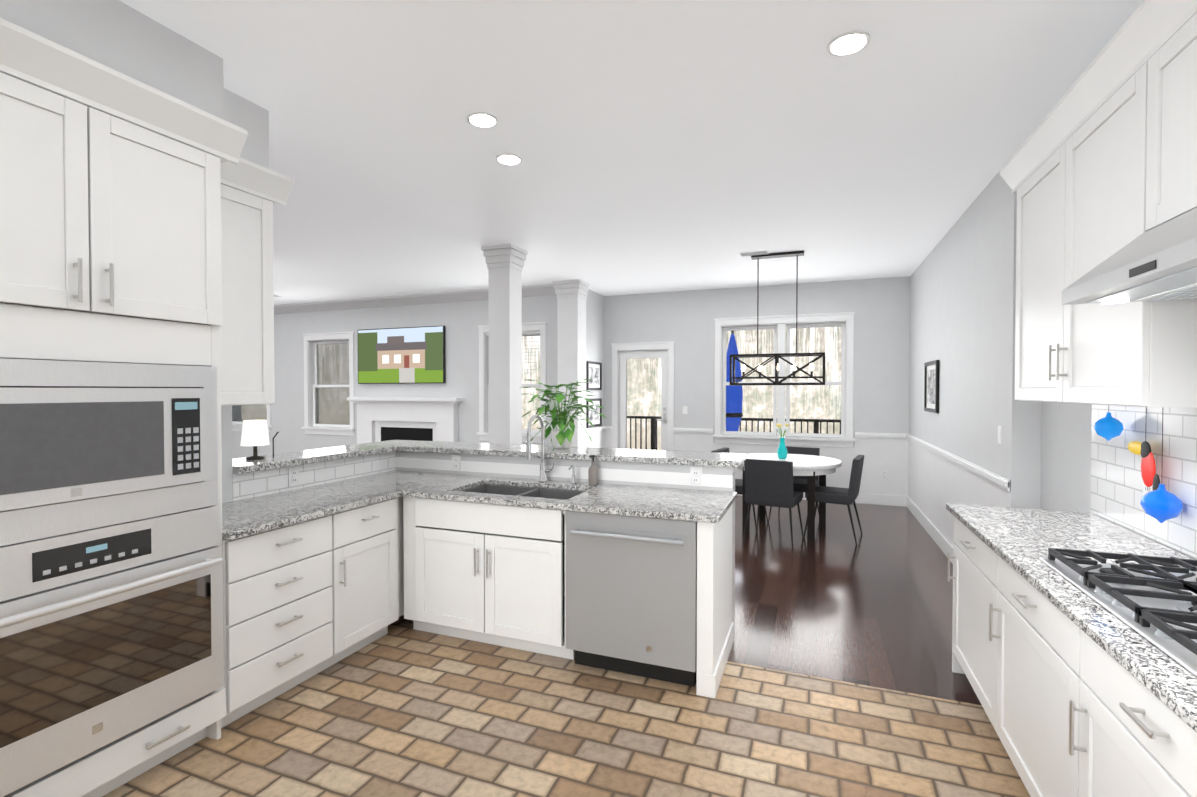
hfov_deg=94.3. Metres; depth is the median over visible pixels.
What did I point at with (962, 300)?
wall
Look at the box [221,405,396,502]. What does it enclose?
wall
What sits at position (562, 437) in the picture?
pothos plant
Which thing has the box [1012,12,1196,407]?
upper cabinet
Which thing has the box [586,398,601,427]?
picture frame
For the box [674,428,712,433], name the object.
trim
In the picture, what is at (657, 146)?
ceiling
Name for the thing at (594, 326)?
wall
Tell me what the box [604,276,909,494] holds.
wall
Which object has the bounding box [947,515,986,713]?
base cabinet
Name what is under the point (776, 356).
linear chandelier
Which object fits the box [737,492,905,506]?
baseboard
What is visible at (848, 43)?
recessed light
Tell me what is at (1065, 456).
wall
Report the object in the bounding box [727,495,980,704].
floor
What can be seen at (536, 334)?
living room window
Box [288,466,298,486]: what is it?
outlet
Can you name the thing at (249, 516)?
countertop
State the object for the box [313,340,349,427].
living room window
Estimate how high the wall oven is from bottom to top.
0.768 m
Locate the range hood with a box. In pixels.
[1062,208,1196,304]
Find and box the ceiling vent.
[739,250,768,256]
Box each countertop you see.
[222,482,405,539]
[337,470,736,523]
[414,474,453,485]
[946,503,1196,732]
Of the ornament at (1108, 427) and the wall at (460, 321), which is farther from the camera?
the wall at (460, 321)
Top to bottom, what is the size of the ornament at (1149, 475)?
0.388 m
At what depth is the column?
5.67 m
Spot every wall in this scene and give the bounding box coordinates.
[0,0,268,168]
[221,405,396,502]
[232,295,557,458]
[397,451,734,631]
[586,290,603,428]
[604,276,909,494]
[908,155,1041,543]
[1040,402,1196,559]
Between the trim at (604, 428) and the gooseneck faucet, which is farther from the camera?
the trim at (604, 428)
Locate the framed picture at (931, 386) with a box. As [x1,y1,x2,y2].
[924,360,938,412]
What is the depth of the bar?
3.70 m
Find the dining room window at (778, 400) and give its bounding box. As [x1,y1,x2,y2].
[722,323,844,437]
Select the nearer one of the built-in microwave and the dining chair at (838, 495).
the built-in microwave
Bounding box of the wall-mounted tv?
[358,326,445,383]
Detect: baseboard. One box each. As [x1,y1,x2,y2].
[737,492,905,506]
[906,496,952,563]
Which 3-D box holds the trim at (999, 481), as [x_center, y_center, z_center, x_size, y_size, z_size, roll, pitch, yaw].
[3.266,0.517,5.315,0.028,0.075,3.974,0,1,21]
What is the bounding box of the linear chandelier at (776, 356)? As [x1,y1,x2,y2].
[730,250,824,384]
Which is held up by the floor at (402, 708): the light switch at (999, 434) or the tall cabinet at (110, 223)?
the tall cabinet at (110, 223)
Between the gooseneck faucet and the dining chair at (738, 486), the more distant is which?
the dining chair at (738, 486)
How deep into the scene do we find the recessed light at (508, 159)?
3.51 m
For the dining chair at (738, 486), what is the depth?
6.16 m
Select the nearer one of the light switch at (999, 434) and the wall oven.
the wall oven
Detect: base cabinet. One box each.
[221,496,403,727]
[403,484,575,657]
[567,505,733,697]
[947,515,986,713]
[987,546,1062,796]
[1059,614,1196,796]
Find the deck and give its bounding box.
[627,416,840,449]
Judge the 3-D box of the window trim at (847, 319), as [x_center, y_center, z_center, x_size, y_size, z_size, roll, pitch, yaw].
[-1.863,0.102,8.886,10.920,2.540,1.260,0,1,21]
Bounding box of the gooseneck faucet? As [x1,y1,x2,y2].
[526,414,554,481]
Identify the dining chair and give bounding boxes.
[711,447,767,528]
[743,459,803,549]
[768,446,819,522]
[804,455,863,544]
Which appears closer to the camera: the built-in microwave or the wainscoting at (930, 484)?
the built-in microwave
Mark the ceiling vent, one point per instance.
(753, 253)
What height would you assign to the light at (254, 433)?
0.235 m
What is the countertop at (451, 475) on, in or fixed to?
on the base cabinet at (507, 591)
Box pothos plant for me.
[519,379,606,448]
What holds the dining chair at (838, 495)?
on the floor at (873, 607)
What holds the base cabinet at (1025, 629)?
on the floor at (402, 708)
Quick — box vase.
[774,423,788,458]
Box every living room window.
[232,404,266,423]
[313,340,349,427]
[486,331,539,433]
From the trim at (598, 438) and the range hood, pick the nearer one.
the range hood
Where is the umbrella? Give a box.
[726,331,742,430]
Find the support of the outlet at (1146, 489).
attached to the tile backsplash
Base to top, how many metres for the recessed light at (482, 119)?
0.008 m
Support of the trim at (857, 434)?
attached to the wall at (685, 320)
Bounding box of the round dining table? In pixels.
[738,453,841,541]
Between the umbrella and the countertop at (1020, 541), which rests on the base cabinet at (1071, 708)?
the countertop at (1020, 541)
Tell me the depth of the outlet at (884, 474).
7.26 m
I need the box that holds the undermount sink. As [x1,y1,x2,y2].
[445,484,584,544]
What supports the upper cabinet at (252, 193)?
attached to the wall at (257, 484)
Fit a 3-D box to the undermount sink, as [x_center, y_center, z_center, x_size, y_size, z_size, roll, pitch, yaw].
[-0.473,0.703,3.445,0.824,0.222,0.454,0,1,21]
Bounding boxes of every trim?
[232,312,854,450]
[586,426,606,433]
[586,431,605,447]
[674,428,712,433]
[855,432,905,438]
[906,434,1009,491]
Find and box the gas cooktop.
[1039,548,1196,675]
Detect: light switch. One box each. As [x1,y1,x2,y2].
[683,406,686,413]
[998,426,1001,443]
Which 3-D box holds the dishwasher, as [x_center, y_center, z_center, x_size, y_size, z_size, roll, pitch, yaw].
[0.250,1.028,3.115,0.700,0.859,0.662,0,1,21]
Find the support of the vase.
on the round dining table
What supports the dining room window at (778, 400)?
in the wall at (685, 320)
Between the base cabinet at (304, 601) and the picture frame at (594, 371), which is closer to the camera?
the base cabinet at (304, 601)
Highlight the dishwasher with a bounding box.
[565,511,696,686]
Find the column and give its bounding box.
[481,243,527,444]
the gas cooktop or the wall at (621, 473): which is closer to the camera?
the gas cooktop
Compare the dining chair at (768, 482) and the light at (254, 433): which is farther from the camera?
the dining chair at (768, 482)
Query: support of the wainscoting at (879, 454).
attached to the wall at (685, 320)
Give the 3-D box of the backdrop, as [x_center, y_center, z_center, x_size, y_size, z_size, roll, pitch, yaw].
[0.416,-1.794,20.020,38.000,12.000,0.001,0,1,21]
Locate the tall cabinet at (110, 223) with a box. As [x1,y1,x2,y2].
[0,18,247,796]
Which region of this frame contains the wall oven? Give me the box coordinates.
[0,505,222,796]
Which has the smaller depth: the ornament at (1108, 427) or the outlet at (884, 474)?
the ornament at (1108, 427)
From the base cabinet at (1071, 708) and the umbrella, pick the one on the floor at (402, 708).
the base cabinet at (1071, 708)
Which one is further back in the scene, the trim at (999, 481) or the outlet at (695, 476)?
the trim at (999, 481)
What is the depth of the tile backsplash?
2.30 m
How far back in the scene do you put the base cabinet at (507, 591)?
3.18 m
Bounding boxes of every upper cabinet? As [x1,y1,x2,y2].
[220,157,293,405]
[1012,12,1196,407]
[1140,0,1196,234]
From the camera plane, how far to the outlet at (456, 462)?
4.03 m
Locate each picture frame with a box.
[586,361,601,389]
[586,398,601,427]
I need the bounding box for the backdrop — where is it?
[320,323,841,449]
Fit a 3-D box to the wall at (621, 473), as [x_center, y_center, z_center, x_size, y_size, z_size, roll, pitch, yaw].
[-0.405,0.925,3.872,2.640,1.043,0.120,0,1,21]
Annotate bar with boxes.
[232,440,746,473]
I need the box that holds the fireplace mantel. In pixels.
[347,397,463,443]
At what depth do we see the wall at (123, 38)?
2.17 m
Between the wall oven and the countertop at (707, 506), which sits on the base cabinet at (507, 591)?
the countertop at (707, 506)
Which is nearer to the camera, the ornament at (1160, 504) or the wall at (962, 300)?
the ornament at (1160, 504)
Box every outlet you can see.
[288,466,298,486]
[452,455,460,470]
[690,467,701,485]
[881,470,887,478]
[1143,482,1152,495]
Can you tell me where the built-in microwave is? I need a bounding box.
[0,358,217,545]
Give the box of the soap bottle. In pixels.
[588,455,597,484]
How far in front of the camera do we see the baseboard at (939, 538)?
5.66 m
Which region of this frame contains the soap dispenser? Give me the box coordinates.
[569,465,576,483]
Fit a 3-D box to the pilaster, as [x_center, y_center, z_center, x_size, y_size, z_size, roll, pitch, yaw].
[-0.371,-0.093,7.585,0.400,2.968,0.350,0,1,21]
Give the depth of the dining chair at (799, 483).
6.46 m
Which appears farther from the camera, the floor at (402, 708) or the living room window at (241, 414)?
the living room window at (241, 414)
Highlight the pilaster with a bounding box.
[552,279,589,446]
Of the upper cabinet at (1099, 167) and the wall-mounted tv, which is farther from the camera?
the wall-mounted tv
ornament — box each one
[1094,405,1123,440]
[1127,407,1159,490]
[1140,407,1183,522]
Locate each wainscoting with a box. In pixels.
[674,433,905,495]
[906,439,1010,545]
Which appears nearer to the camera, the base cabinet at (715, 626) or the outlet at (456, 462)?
the base cabinet at (715, 626)
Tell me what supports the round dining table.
on the floor at (873, 607)
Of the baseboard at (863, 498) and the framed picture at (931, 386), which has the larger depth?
the baseboard at (863, 498)
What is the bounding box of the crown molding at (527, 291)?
[274,284,555,313]
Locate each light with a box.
[241,420,278,459]
[467,112,498,127]
[495,153,521,164]
[827,30,870,56]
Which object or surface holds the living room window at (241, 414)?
in the wall at (460, 321)
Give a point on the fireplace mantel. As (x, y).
(379, 419)
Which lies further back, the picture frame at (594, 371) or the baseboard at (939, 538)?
the picture frame at (594, 371)
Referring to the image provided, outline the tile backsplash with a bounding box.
[1090,404,1196,558]
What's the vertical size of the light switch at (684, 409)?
0.116 m
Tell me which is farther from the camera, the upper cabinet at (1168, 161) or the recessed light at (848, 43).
the recessed light at (848, 43)
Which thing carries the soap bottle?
on the countertop at (707, 506)
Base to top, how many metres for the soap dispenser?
0.121 m
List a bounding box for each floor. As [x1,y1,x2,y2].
[102,615,1030,796]
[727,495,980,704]
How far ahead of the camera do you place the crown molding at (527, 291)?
8.63 m
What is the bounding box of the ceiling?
[119,0,1143,304]
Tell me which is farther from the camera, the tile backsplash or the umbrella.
the umbrella
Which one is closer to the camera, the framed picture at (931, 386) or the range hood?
the range hood

